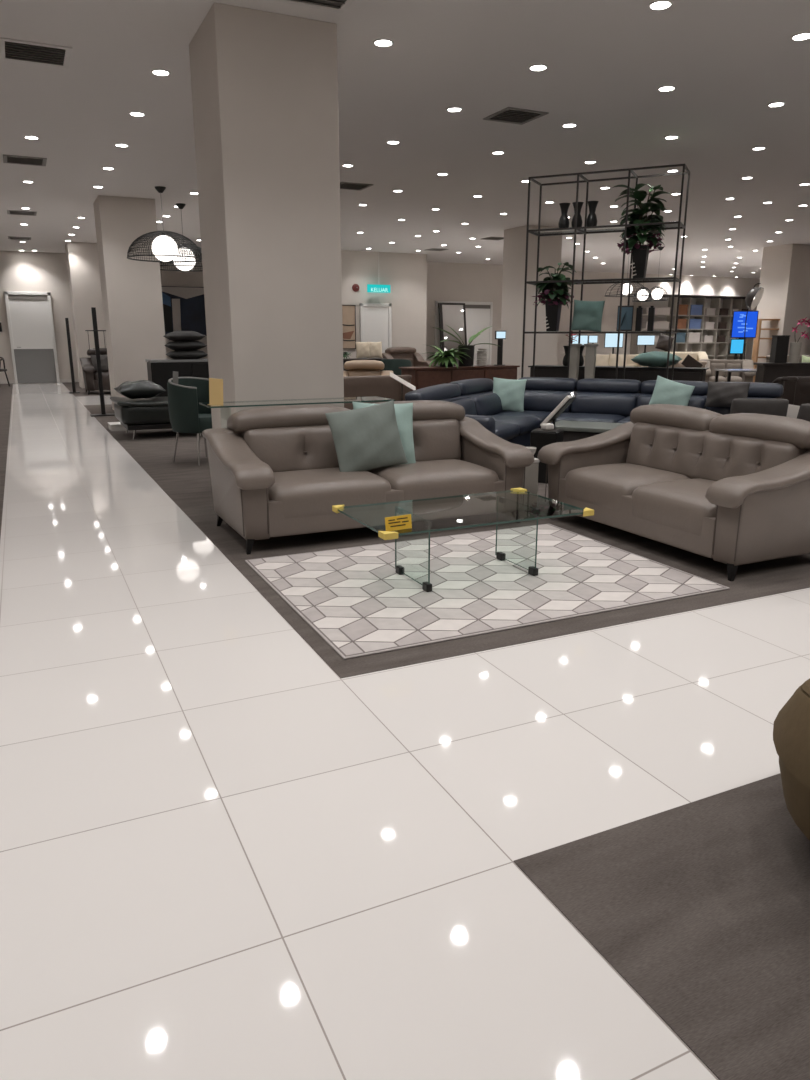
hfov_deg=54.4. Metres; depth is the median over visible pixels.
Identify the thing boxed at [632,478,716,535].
seat cushion
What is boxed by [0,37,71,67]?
ceiling vent
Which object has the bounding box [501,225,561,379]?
column
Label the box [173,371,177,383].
price card
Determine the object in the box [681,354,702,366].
throw pillow
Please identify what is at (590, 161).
recessed light
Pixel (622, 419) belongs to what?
seat cushion
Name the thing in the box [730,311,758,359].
display screen
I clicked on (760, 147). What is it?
recessed light
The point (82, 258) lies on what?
column
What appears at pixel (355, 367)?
armchair
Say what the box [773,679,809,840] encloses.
barrel chair
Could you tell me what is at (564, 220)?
vase
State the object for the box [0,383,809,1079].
floor
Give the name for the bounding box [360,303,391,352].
door
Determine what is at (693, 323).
storage box
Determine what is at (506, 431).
seat cushion
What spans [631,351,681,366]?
throw pillow
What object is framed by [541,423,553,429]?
tissue box
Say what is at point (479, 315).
door
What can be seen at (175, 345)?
cushion
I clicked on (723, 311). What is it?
storage box
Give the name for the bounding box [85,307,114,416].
pole stand
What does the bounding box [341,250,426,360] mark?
wall
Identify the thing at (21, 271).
wall
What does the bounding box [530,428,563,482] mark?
side table
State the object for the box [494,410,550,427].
seat cushion
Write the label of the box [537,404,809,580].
leather sofa
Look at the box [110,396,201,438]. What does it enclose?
daybed
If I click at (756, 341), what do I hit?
shelving unit
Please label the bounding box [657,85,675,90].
recessed light
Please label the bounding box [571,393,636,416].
cushion
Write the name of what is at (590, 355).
vase
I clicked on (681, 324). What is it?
storage box
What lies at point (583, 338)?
display screen
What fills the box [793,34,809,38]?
diffuser
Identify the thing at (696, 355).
armchair
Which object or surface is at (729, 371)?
glossy table
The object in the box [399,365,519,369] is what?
countertop
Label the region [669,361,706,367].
armchair
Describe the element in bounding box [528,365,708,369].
countertop
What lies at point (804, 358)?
throw pillow
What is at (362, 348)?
throw pillow
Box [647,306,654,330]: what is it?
vase
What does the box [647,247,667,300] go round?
pendant lamp
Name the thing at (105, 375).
seat cushion
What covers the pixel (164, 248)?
pendant lamp
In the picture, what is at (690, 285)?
wall
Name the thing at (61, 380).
baseboard
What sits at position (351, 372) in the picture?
cushion
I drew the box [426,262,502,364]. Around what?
wall
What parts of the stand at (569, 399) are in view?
panel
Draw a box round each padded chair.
[730,398,788,416]
[798,403,809,421]
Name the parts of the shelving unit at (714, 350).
panel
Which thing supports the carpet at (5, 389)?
on the floor
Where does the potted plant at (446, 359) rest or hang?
on the sideboard at (423, 376)
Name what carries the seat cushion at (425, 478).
on the leather sofa at (275, 472)
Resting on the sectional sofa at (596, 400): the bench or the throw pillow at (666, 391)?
the throw pillow at (666, 391)
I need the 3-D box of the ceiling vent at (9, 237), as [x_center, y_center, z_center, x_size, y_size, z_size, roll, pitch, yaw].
[-9.573,-7.491,19.584,0.520,0.019,0.520,-7,16,-25]
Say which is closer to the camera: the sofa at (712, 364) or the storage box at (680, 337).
the sofa at (712, 364)
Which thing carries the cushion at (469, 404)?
on the sectional sofa at (596, 400)
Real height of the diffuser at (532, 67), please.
0.004 m
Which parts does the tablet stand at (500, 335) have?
post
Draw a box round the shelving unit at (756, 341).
[751,319,779,381]
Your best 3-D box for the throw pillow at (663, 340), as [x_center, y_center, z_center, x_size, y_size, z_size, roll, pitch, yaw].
[6.819,-5.175,20.696,0.514,0.517,0.187,1,15,2]
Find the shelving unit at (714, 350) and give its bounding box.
[630,294,750,359]
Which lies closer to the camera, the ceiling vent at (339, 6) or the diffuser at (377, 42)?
the ceiling vent at (339, 6)
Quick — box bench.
[343,358,385,370]
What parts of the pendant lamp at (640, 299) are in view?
globe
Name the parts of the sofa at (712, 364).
arm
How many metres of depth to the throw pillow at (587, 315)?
10.32 m
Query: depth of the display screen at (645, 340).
18.88 m
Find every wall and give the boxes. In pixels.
[0,251,207,383]
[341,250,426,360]
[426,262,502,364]
[556,271,809,365]
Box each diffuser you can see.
[153,71,167,74]
[375,40,390,44]
[531,66,545,69]
[651,2,669,7]
[660,87,672,89]
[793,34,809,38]
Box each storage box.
[642,307,670,314]
[642,321,668,328]
[676,333,685,342]
[677,319,686,328]
[678,304,687,314]
[688,333,699,341]
[689,319,701,328]
[690,305,702,314]
[702,336,712,341]
[703,322,714,328]
[705,308,715,314]
[716,336,725,341]
[718,322,726,328]
[719,308,728,315]
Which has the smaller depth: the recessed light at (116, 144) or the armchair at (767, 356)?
the recessed light at (116, 144)
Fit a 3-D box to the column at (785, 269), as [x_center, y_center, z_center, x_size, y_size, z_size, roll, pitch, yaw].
[10.464,-6.172,21.887,0.950,3.731,0.950,-7,16,-25]
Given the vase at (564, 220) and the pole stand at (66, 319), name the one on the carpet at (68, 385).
the pole stand at (66, 319)
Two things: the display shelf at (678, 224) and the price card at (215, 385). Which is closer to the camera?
the price card at (215, 385)
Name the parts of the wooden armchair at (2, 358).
leg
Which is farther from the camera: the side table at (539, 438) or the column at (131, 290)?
the column at (131, 290)
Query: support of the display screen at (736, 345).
on the carpet at (188, 484)
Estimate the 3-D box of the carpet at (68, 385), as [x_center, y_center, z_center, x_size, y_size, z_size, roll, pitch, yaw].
[5.769,-5.856,28.098,32.925,0.013,6.200,-7,16,-25]
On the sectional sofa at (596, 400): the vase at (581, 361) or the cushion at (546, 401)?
the cushion at (546, 401)
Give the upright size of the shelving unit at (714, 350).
2.950 m
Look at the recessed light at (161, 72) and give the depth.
7.22 m
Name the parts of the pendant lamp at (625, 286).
globe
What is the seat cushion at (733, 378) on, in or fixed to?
on the sofa at (712, 364)
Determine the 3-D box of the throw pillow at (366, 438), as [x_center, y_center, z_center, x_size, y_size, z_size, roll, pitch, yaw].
[-0.276,-0.742,5.774,0.601,0.535,0.205,-10,18,-33]
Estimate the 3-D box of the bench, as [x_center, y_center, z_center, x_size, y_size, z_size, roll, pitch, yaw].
[-1.304,-4.264,20.338,1.560,0.810,0.540,-7,16,-25]
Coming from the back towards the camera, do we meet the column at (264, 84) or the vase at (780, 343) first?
the vase at (780, 343)
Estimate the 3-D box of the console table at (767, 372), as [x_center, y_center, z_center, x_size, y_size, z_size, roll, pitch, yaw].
[6.896,-2.767,14.385,1.000,0.910,0.400,0,15,0]
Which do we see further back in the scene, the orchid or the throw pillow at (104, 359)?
the throw pillow at (104, 359)
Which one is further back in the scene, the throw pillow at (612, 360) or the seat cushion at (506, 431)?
the throw pillow at (612, 360)
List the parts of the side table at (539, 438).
plate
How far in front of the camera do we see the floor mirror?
26.36 m
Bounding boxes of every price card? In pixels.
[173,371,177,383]
[207,378,222,404]
[385,514,411,530]
[786,404,799,417]
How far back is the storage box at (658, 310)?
31.25 m
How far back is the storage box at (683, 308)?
31.73 m
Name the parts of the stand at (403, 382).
post, card panel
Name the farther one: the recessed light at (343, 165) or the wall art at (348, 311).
the wall art at (348, 311)
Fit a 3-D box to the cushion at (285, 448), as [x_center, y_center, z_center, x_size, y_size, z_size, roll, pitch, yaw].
[-0.771,-0.681,5.897,0.881,0.360,0.263,-7,16,-25]
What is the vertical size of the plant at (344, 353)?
0.190 m
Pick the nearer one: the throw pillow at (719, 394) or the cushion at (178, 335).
the throw pillow at (719, 394)
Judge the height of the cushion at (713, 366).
0.360 m
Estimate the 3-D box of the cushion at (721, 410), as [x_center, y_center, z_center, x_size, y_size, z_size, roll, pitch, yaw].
[3.909,-1.508,9.135,0.796,0.260,0.232,7,16,26]
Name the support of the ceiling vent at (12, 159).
in the ceiling
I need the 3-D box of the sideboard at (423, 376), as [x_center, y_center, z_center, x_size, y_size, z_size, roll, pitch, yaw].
[0.992,-2.666,14.094,2.240,0.860,0.534,-8,17,-29]
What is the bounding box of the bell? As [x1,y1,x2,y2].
[352,284,358,291]
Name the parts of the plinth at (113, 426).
plate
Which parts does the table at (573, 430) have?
panel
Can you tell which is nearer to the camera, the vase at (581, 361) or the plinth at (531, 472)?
the plinth at (531, 472)
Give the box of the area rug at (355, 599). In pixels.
[245,524,729,658]
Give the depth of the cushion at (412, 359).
23.07 m
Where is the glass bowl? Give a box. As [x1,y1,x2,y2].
[526,447,535,454]
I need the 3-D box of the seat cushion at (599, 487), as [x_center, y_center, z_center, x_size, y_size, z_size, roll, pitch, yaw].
[1.645,-0.373,5.806,0.680,0.296,0.737,-7,16,-25]
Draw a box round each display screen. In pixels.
[572,335,587,344]
[588,335,597,343]
[604,334,623,353]
[637,335,654,352]
[729,339,743,359]
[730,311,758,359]
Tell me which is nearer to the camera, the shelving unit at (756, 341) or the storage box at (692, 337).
the shelving unit at (756, 341)
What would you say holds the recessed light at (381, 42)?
in the ceiling
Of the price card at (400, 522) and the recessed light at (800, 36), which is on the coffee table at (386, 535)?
the price card at (400, 522)
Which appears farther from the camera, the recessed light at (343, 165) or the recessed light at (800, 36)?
the recessed light at (343, 165)
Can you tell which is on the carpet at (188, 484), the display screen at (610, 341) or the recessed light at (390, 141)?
the display screen at (610, 341)
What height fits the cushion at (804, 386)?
0.360 m
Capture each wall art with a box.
[161,286,206,344]
[342,305,355,348]
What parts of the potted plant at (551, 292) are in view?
pot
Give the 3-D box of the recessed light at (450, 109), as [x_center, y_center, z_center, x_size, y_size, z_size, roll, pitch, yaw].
[0.526,-4.588,8.405,0.176,0.011,0.176,-7,16,-25]
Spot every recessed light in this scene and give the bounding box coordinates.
[24,135,38,138]
[102,167,114,169]
[114,143,128,146]
[129,111,144,115]
[151,69,170,75]
[342,164,353,166]
[373,38,393,46]
[386,140,399,143]
[446,107,461,111]
[491,151,504,154]
[528,64,547,70]
[562,123,576,127]
[584,160,596,163]
[648,0,672,9]
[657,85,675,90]
[664,135,678,138]
[752,146,765,149]
[767,102,784,106]
[791,32,809,40]
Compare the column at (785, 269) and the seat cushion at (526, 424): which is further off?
the column at (785, 269)
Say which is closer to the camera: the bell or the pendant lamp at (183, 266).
the pendant lamp at (183, 266)
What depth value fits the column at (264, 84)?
6.25 m
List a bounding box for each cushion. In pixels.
[93,372,109,383]
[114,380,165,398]
[163,330,204,340]
[164,341,206,350]
[165,350,207,358]
[241,425,338,471]
[268,467,390,518]
[348,370,379,375]
[368,459,498,506]
[397,358,413,366]
[413,419,460,460]
[453,398,476,414]
[468,393,506,415]
[487,415,539,434]
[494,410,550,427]
[495,422,519,439]
[524,391,571,412]
[552,413,624,422]
[565,463,690,511]
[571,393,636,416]
[617,416,630,422]
[626,422,805,480]
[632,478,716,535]
[636,395,705,408]
[706,407,730,414]
[709,363,724,376]
[709,376,725,381]
[725,363,741,376]
[725,376,742,381]
[800,382,809,394]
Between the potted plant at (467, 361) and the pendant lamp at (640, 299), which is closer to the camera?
the potted plant at (467, 361)
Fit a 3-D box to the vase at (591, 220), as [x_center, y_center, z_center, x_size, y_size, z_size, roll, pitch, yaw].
[2.383,-4.139,10.039,0.142,0.314,0.142,7,16,24]
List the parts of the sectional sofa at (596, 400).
arm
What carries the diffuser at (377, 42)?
attached to the recessed light at (381, 42)
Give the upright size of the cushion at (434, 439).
0.360 m
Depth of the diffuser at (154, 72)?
7.22 m
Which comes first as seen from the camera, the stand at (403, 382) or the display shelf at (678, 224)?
the display shelf at (678, 224)
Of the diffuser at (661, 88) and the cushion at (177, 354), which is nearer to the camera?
the diffuser at (661, 88)
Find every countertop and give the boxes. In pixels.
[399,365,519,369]
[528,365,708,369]
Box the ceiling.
[0,0,809,278]
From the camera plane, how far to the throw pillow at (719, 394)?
8.99 m
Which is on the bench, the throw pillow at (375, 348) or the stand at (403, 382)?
the throw pillow at (375, 348)
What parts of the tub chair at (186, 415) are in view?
leg, leg, seat, leg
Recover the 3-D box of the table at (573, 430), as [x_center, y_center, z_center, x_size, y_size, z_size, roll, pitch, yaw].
[2.184,-1.004,8.505,1.240,0.457,0.640,7,16,26]
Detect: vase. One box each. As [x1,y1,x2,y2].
[476,349,486,365]
[558,203,569,227]
[563,331,576,365]
[567,344,581,379]
[571,202,583,226]
[579,346,584,365]
[584,344,598,378]
[586,201,598,226]
[635,306,642,330]
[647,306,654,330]
[769,335,789,362]
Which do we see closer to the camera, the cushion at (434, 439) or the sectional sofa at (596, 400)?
the cushion at (434, 439)
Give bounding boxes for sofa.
[202,400,533,554]
[344,375,411,409]
[405,377,783,446]
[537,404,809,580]
[584,354,647,366]
[699,359,755,381]
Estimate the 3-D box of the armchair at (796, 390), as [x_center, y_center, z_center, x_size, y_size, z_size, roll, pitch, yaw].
[6.041,-2.123,12.111,1.022,0.801,0.942,0,15,0]
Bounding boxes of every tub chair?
[167,377,211,465]
[380,359,411,374]
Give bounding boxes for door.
[4,291,59,383]
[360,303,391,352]
[434,301,492,365]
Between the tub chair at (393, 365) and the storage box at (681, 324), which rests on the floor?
the tub chair at (393, 365)
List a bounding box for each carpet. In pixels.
[0,384,12,537]
[63,382,110,395]
[83,404,809,677]
[514,773,809,1079]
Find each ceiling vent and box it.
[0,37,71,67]
[3,154,46,165]
[7,210,36,215]
[8,236,30,239]
[271,0,354,12]
[340,182,372,190]
[425,248,448,250]
[482,237,503,239]
[483,107,548,124]
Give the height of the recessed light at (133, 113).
0.011 m
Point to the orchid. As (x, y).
(795, 347)
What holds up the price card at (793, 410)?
on the carpet at (188, 484)
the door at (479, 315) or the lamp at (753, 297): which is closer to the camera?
the lamp at (753, 297)
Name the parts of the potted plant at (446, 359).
pot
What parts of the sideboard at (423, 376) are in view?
door, door, door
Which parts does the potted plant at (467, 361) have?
pot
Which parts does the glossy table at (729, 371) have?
leg, leg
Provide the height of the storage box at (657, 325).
0.270 m
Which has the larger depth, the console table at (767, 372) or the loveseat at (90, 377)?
the loveseat at (90, 377)
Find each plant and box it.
[343,352,350,358]
[422,345,470,367]
[432,324,500,366]
[532,262,576,330]
[612,183,670,277]
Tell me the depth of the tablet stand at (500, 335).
14.22 m
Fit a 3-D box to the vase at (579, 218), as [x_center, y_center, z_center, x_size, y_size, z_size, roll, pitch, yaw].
[2.211,-4.160,10.117,0.142,0.314,0.142,7,16,24]
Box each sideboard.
[399,365,519,390]
[528,365,708,392]
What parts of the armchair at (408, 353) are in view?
arm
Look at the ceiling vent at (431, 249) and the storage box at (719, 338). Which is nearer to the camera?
the ceiling vent at (431, 249)
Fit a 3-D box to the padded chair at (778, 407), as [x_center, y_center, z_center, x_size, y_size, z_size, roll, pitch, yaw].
[3.298,-0.962,7.604,0.500,0.832,0.591,1,15,5]
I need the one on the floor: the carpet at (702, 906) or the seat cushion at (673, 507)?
the carpet at (702, 906)
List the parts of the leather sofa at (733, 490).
leg, arm, leg, arm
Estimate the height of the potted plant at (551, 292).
0.885 m
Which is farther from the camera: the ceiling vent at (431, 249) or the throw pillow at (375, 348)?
the ceiling vent at (431, 249)
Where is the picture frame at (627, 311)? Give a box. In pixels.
[616,306,633,330]
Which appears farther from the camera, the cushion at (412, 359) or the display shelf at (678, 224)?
the cushion at (412, 359)
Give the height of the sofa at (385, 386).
0.761 m
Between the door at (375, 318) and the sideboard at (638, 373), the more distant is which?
the door at (375, 318)
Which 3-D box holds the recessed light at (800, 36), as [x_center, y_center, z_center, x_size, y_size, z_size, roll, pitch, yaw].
[3.201,-4.053,6.347,0.176,0.011,0.176,-7,16,-25]
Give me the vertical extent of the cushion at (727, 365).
0.360 m
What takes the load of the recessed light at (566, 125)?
in the ceiling
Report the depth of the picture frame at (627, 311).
10.23 m
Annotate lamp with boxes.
[127,186,201,262]
[160,203,202,270]
[605,260,647,296]
[632,283,651,301]
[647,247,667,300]
[744,283,763,359]
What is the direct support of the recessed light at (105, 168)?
in the ceiling
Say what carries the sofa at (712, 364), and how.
on the carpet at (188, 484)
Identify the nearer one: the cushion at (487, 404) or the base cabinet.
the cushion at (487, 404)
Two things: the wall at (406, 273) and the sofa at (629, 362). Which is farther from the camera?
the wall at (406, 273)
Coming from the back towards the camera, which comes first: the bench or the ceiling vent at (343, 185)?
the bench
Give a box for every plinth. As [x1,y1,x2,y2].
[108,422,125,430]
[519,458,539,511]
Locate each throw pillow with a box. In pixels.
[90,355,108,371]
[325,400,407,471]
[352,402,415,464]
[356,342,369,357]
[369,342,382,357]
[493,377,525,410]
[571,300,604,331]
[596,354,609,365]
[609,353,626,365]
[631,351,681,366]
[649,376,694,405]
[655,333,673,351]
[704,382,749,406]
[802,355,809,362]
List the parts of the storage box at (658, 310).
lid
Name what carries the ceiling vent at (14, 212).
in the ceiling
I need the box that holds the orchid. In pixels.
[789,317,809,362]
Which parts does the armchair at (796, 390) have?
arm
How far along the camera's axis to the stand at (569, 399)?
7.83 m
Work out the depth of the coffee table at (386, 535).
4.60 m
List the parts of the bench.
panel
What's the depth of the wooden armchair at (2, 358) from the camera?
21.92 m
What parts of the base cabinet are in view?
door, panel, door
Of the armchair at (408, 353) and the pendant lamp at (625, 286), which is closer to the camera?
the pendant lamp at (625, 286)
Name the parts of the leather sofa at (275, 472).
leg, arm, leg, arm, leg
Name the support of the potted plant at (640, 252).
on the display shelf at (678, 224)
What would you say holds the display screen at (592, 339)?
on the carpet at (188, 484)
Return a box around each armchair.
[0,357,9,385]
[343,360,393,375]
[382,347,433,366]
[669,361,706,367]
[670,352,707,360]
[766,355,809,361]
[772,376,809,418]
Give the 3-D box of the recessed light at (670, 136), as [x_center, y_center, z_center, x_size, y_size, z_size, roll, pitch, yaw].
[3.242,-4.897,9.593,0.176,0.011,0.176,-7,16,-25]
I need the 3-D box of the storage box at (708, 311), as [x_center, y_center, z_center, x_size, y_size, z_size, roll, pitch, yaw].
[12.508,-9.413,32.528,0.496,0.280,0.340,-7,16,-25]
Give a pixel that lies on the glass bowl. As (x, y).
(533, 449)
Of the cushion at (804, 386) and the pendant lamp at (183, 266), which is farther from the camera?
the pendant lamp at (183, 266)
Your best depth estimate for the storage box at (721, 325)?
32.82 m
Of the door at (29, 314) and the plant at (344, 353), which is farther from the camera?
the door at (29, 314)
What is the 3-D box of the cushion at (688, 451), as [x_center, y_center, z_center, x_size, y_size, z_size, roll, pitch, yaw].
[2.135,-0.595,5.566,0.264,0.360,1.476,-7,16,-25]
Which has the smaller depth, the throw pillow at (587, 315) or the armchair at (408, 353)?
the throw pillow at (587, 315)
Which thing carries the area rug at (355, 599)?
on the carpet at (188, 484)
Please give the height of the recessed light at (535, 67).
0.011 m
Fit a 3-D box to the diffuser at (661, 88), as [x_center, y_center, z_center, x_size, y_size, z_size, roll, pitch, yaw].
[2.552,-4.405,7.687,0.136,0.004,0.136,-7,16,-25]
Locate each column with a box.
[65,242,106,387]
[93,195,166,409]
[189,2,343,428]
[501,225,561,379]
[751,244,809,361]
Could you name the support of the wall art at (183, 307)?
attached to the wall at (21, 271)
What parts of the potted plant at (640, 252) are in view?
pot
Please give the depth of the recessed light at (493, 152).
10.38 m
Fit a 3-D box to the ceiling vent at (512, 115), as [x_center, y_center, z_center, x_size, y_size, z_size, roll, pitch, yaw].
[1.211,-4.650,8.657,0.520,0.019,0.520,-7,16,-25]
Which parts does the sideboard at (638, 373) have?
door, door, door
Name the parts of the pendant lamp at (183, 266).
globe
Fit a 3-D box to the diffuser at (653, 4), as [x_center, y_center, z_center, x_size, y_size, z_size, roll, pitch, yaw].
[1.860,-3.898,5.739,0.136,0.004,0.136,-7,16,-25]
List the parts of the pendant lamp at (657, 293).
globe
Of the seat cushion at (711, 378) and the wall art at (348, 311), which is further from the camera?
the wall art at (348, 311)
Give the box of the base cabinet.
[145,359,208,396]
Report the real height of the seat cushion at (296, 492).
0.296 m
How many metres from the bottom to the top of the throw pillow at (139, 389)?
0.258 m
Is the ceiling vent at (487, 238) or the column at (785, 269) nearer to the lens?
the ceiling vent at (487, 238)
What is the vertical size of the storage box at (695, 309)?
0.403 m
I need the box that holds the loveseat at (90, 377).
[80,348,110,394]
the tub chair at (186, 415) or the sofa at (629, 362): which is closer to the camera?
the tub chair at (186, 415)
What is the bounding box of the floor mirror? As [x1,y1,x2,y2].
[438,303,466,365]
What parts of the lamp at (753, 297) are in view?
lamp shade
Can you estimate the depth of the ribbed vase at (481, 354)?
14.07 m
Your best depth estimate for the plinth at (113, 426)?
11.84 m
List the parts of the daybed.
mattress, frame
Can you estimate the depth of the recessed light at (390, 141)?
9.83 m
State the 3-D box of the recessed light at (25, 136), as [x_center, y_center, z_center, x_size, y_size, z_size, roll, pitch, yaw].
[-4.545,-4.898,9.594,0.176,0.011,0.176,-7,16,-25]
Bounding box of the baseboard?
[0,379,78,383]
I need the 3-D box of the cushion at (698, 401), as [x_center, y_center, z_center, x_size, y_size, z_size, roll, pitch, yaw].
[3.192,-1.598,9.483,0.796,0.260,0.232,7,16,26]
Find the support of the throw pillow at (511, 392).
on the sectional sofa at (596, 400)
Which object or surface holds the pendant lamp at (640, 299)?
hanging from the ceiling
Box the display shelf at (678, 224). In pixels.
[521,164,689,390]
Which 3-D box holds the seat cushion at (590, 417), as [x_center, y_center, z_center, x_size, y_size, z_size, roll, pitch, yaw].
[2.205,-1.436,9.614,0.844,0.190,0.740,7,16,26]
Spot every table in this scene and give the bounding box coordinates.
[199,396,394,407]
[332,488,593,591]
[551,420,623,441]
[714,369,756,381]
[754,362,809,382]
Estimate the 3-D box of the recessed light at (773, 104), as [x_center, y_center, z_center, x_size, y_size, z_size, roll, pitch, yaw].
[3.873,-4.541,8.222,0.176,0.011,0.176,-7,16,-25]
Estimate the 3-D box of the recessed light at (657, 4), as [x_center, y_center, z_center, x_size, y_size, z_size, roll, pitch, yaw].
[1.860,-3.895,5.740,0.176,0.011,0.176,-7,16,-25]
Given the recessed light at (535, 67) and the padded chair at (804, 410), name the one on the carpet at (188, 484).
the padded chair at (804, 410)
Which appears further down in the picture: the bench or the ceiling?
the bench
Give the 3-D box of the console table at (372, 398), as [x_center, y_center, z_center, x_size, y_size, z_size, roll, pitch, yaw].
[-0.852,-0.695,6.473,1.520,0.880,0.400,-7,16,-25]
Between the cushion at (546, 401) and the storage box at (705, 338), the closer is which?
the cushion at (546, 401)
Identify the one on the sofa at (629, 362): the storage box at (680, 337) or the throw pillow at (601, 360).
the throw pillow at (601, 360)
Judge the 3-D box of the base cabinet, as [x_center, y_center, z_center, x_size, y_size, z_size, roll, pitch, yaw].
[-3.487,-2.417,12.820,1.270,1.020,0.470,-7,16,-25]
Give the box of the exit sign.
[367,251,390,292]
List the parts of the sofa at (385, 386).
arm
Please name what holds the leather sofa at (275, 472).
on the carpet at (188, 484)
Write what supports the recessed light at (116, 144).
in the ceiling
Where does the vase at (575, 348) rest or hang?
on the display shelf at (678, 224)
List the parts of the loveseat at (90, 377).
arm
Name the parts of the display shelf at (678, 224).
post, post, post, post, level frame, level frame, glass pane, level frame, glass pane, level frame, post, post, post, post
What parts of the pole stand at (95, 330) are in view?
plate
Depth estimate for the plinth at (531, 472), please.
6.41 m
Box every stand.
[65,318,79,392]
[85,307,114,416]
[390,372,415,400]
[495,331,505,365]
[540,394,575,428]
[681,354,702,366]
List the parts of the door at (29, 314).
panel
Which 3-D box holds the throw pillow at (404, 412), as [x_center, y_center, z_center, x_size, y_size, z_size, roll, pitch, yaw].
[-0.151,-0.796,5.983,0.518,0.510,0.176,-6,16,-21]
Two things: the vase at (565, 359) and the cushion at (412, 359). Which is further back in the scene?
the cushion at (412, 359)
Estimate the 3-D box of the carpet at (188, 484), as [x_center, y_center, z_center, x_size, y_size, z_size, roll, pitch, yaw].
[11.428,-2.867,16.602,32.925,0.013,14.715,-7,16,-25]
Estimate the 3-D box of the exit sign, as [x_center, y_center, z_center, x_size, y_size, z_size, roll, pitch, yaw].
[-0.755,-7.732,22.738,0.720,1.141,0.064,-7,16,-25]
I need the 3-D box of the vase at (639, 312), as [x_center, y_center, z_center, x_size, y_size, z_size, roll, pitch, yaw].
[3.001,-2.838,10.109,0.070,0.310,0.070,7,16,24]

